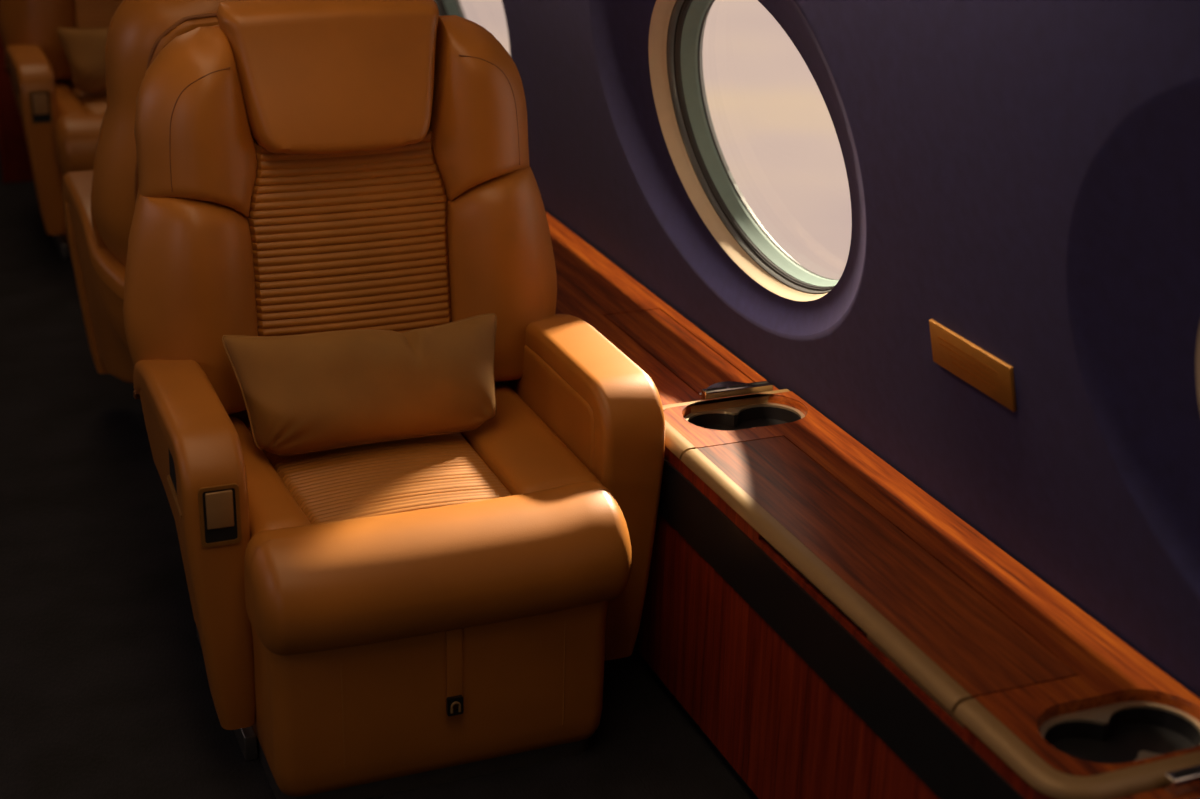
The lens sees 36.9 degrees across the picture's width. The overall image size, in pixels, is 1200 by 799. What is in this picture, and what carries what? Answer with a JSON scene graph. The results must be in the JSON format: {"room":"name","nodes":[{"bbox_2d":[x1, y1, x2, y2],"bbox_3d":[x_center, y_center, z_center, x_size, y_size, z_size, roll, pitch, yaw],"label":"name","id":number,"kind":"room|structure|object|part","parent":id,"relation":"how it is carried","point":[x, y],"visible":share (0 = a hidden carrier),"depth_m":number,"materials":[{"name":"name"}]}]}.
{"room":"aircraft cabin","nodes":[
{"label":"aircraft cabin","id":0,"kind":"room"},
{"bbox_2d":[0,161,753,798],"bbox_3d":[-1.038,0.419,3.221,2.860,0.050,8.400,-7,24,-21],"label":"floor","id":1,"kind":"structure","parent":0,"point":[105,693],"depth_m":3.17,"materials":[{"name":"carpet"}]},
{"bbox_2d":[0,34,33,183],"bbox_3d":[-1.531,-1.670,5.700,0.875,1.950,0.048,-7,24,-21],"label":"wall","id":2,"kind":"structure","parent":1,"relation":"on","point":[14,155],"depth_m":5.85,"materials":[{"name":"brown wood"}]},
{"bbox_3d":[-1.931,-1.619,5.547,0.014,1.950,0.048,-7,24,-21],"label":"edge post","id":3,"kind":"part","parent":2,"relation":"part of","materials":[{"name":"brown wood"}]},
{"bbox_2d":[0,0,122,258],"bbox_3d":[-1.328,-1.023,5.249,0.764,1.096,0.886,-7,24,-21],"label":"seat","id":4,"kind":"object","parent":1,"relation":"on","point":[62,122],"visible":0.32,"depth_m":5.06,"materials":[{"name":"leather"}]},
{"bbox_3d":[-1.626,-0.824,5.346,0.285,0.421,0.769,3,22,3],"label":"panel","id":5,"kind":"part","parent":4,"relation":"part of","materials":[{"name":"leather"}]},
{"bbox_3d":[-1.628,-0.825,5.341,0.295,0.477,0.784,2,22,3],"label":"armrest","id":6,"kind":"part","parent":4,"relation":"part of","materials":[{"name":"leather"}]},
{"bbox_3d":[-1.534,-0.801,4.937,0.058,0.094,0.004,-7,24,-21],"label":"button frame","id":7,"kind":"part","parent":4,"relation":"part of","materials":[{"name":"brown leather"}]},
{"bbox_2d":[57,28,107,93],"bbox_3d":[-1.333,-0.995,5.247,0.458,0.182,0.169,-7,24,-21],"label":"throw pillow","id":8,"kind":"object","parent":4,"relation":"on","point":[84,49],"visible":0.31,"depth_m":5.16,"materials":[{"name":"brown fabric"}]},
{"bbox_2d":[62,0,240,383],"bbox_3d":[-0.742,-0.456,3.878,0.764,1.096,0.886,-7,24,-21],"label":"seat","id":9,"kind":"object","parent":1,"relation":"on","point":[99,202],"visible":0.11,"depth_m":3.46,"materials":[{"name":"leather"}]},
{"bbox_3d":[-0.944,-0.172,3.761,0.800,0.477,0.307,20,29,39],"label":"armrest","id":10,"kind":"part","parent":9,"relation":"part of","materials":[{"name":"leather"}]},
{"bbox_3d":[-0.939,-0.168,3.761,0.784,0.421,0.296,20,28,38],"label":"panel","id":11,"kind":"part","parent":9,"relation":"part of","materials":[{"name":"leather"}]},
{"bbox_3d":[-0.603,-0.443,3.534,0.605,0.655,0.115,-7,24,-21],"label":"panel","id":12,"kind":"part","parent":9,"relation":"part of","materials":[{"name":"leather"}]},
{"bbox_2d":[122,0,664,798],"bbox_3d":[-0.342,-0.054,2.906,0.764,1.096,0.886,-7,24,-21],"label":"seat","id":13,"kind":"object","parent":1,"relation":"on","point":[388,617],"visible":0.87,"depth_m":2.84,"materials":[{"name":"leather"}]},
{"bbox_3d":[-0.703,-0.069,3.142,0.102,0.097,0.401,13,25,27],"label":"shadow trim","id":14,"kind":"part","parent":13,"relation":"part of","materials":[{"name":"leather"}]},
{"bbox_3d":[-0.623,0.143,2.650,0.010,0.020,0.119,-7,24,-21],"label":"slot trim","id":15,"kind":"part","parent":13,"relation":"part of","materials":[{"name":"brown leather"}]},
{"bbox_3d":[-0.642,0.143,2.998,0.295,0.477,0.784,2,22,3],"label":"armrest","id":16,"kind":"part","parent":13,"relation":"part of","materials":[{"name":"leather"}]},
{"bbox_3d":[-0.640,0.145,3.003,0.285,0.421,0.769,3,22,3],"label":"panel","id":17,"kind":"part","parent":13,"relation":"part of","materials":[{"name":"leather"}]},
{"bbox_3d":[-0.548,0.167,2.594,0.058,0.094,0.004,-7,24,-21],"label":"button frame","id":18,"kind":"part","parent":13,"relation":"part of","materials":[{"name":"gold metal"}]},
{"bbox_2d":[222,313,496,455],"bbox_3d":[-0.365,-0.026,2.902,0.458,0.182,0.169,-7,24,-21],"label":"throw pillow","id":19,"kind":"object","parent":13,"relation":"on","point":[319,391],"visible":1,"depth_m":2.84,"materials":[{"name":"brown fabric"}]},
{"bbox_3d":[-0.155,0.080,3.193,0.784,0.421,0.296,20,28,38],"label":"panel","id":20,"kind":"part","parent":13,"relation":"part of","materials":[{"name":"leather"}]},
{"bbox_3d":[-0.151,0.078,3.191,0.800,0.477,0.307,20,29,39],"label":"armrest","id":21,"kind":"part","parent":13,"relation":"part of","materials":[{"name":"leather"}]},
{"bbox_2d":[546,212,778,632],"bbox_3d":[-0.566,-0.516,4.867,0.251,0.476,4.069,-7,24,-21],"label":"window ledge","id":22,"kind":"object","parent":1,"relation":"on","point":[684,364],"visible":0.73,"depth_m":3.38,"materials":[{"name":"brown wood"}]},
{"bbox_3d":[0.218,-0.022,3.101,0.118,0.007,0.035,-7,24,-21],"label":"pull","id":23,"kind":"part","parent":22,"relation":"part of","materials":[{"name":"metal"}]},
{"bbox_3d":[0.234,-0.013,3.061,0.128,0.020,0.018,-7,24,-21],"label":"hinge plate","id":24,"kind":"part","parent":22,"relation":"part of","materials":[{"name":"metal"}]},
{"bbox_2d":[639,389,1199,798],"bbox_3d":[0.403,0.423,2.604,0.283,0.470,1.197,-7,24,-21],"label":"console","id":25,"kind":"object","parent":1,"relation":"on","point":[830,628],"visible":0.87,"depth_m":2.47,"materials":[{"name":"brown wood"}]},
{"bbox_3d":[0.402,0.475,2.626,0.277,0.299,1.189,-7,24,-21],"label":"panel","id":26,"kind":"part","parent":25,"relation":"part of","materials":[{"name":"brown wood"}]},
{"bbox_2d":[1118,765,1199,798],"bbox_3d":[0.830,0.809,1.666,0.251,0.476,1.002,-7,24,-21],"label":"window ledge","id":27,"kind":"object","parent":1,"relation":"on","point":[1182,783],"visible":1,"depth_m":1.99,"materials":[{"name":"brown wood"}]},
{"bbox_3d":[0.689,0.419,2.017,0.128,0.020,0.018,-7,24,-21],"label":"hinge plate","id":28,"kind":"part","parent":27,"relation":"part of","materials":[{"name":"metal"}]},
{"bbox_2d":[502,0,1199,698],"bbox_3d":[-0.097,-0.668,3.742,0.356,1.620,6.320,-7,24,-21],"label":"wall","id":29,"kind":"structure","parent":0,"point":[1023,176],"depth_m":2.31,"materials":[{"name":"purple fabric"}]},
{"bbox_2d":[434,0,462,17],"bbox_3d":[-0.313,-0.995,4.341,0.201,0.554,0.758,-7,24,-21],"label":"window","id":30,"kind":"structure","parent":29,"relation":"in","point":[445,7],"depth_m":4.66,"materials":[{"name":"clear plastic"}]},
{"bbox_3d":[-0.312,-0.995,4.341,0.135,0.527,0.721,-7,24,-21],"label":"frame","id":31,"kind":"part","parent":30,"relation":"part of","materials":[{"name":"grey"}]},
{"bbox_2d":[457,0,798,263],"bbox_3d":[0.015,-0.682,3.785,0.364,1.620,6.320,-7,24,-21],"label":"trim","id":32,"kind":"structure","parent":29,"relation":"attached to","point":[458,1],"depth_m":3.32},
{"bbox_2d":[648,0,851,300],"bbox_3d":[0.270,-0.442,3.004,0.201,0.554,0.758,-7,24,-21],"label":"window","id":33,"kind":"structure","parent":29,"relation":"in","point":[676,26],"depth_m":3.27,"materials":[{"name":"clear plastic"}]},
{"bbox_2d":[929,319,1016,411],"bbox_3d":[0.500,-0.048,2.425,0.019,0.064,0.198,-7,24,-21],"label":"wall plaque","id":34,"kind":"object","parent":29,"relation":"attached to","point":[969,362],"visible":1,"depth_m":2.41,"materials":[{"name":"gold metal"}]},
{"bbox_2d":[1196,327,1199,407],"bbox_3d":[0.838,0.097,1.703,0.201,0.554,0.758,-7,24,-21],"label":"window","id":35,"kind":"structure","parent":29,"relation":"in","point":[1198,338],"depth_m":2.00,"materials":[{"name":"clear plastic"}]}
]}

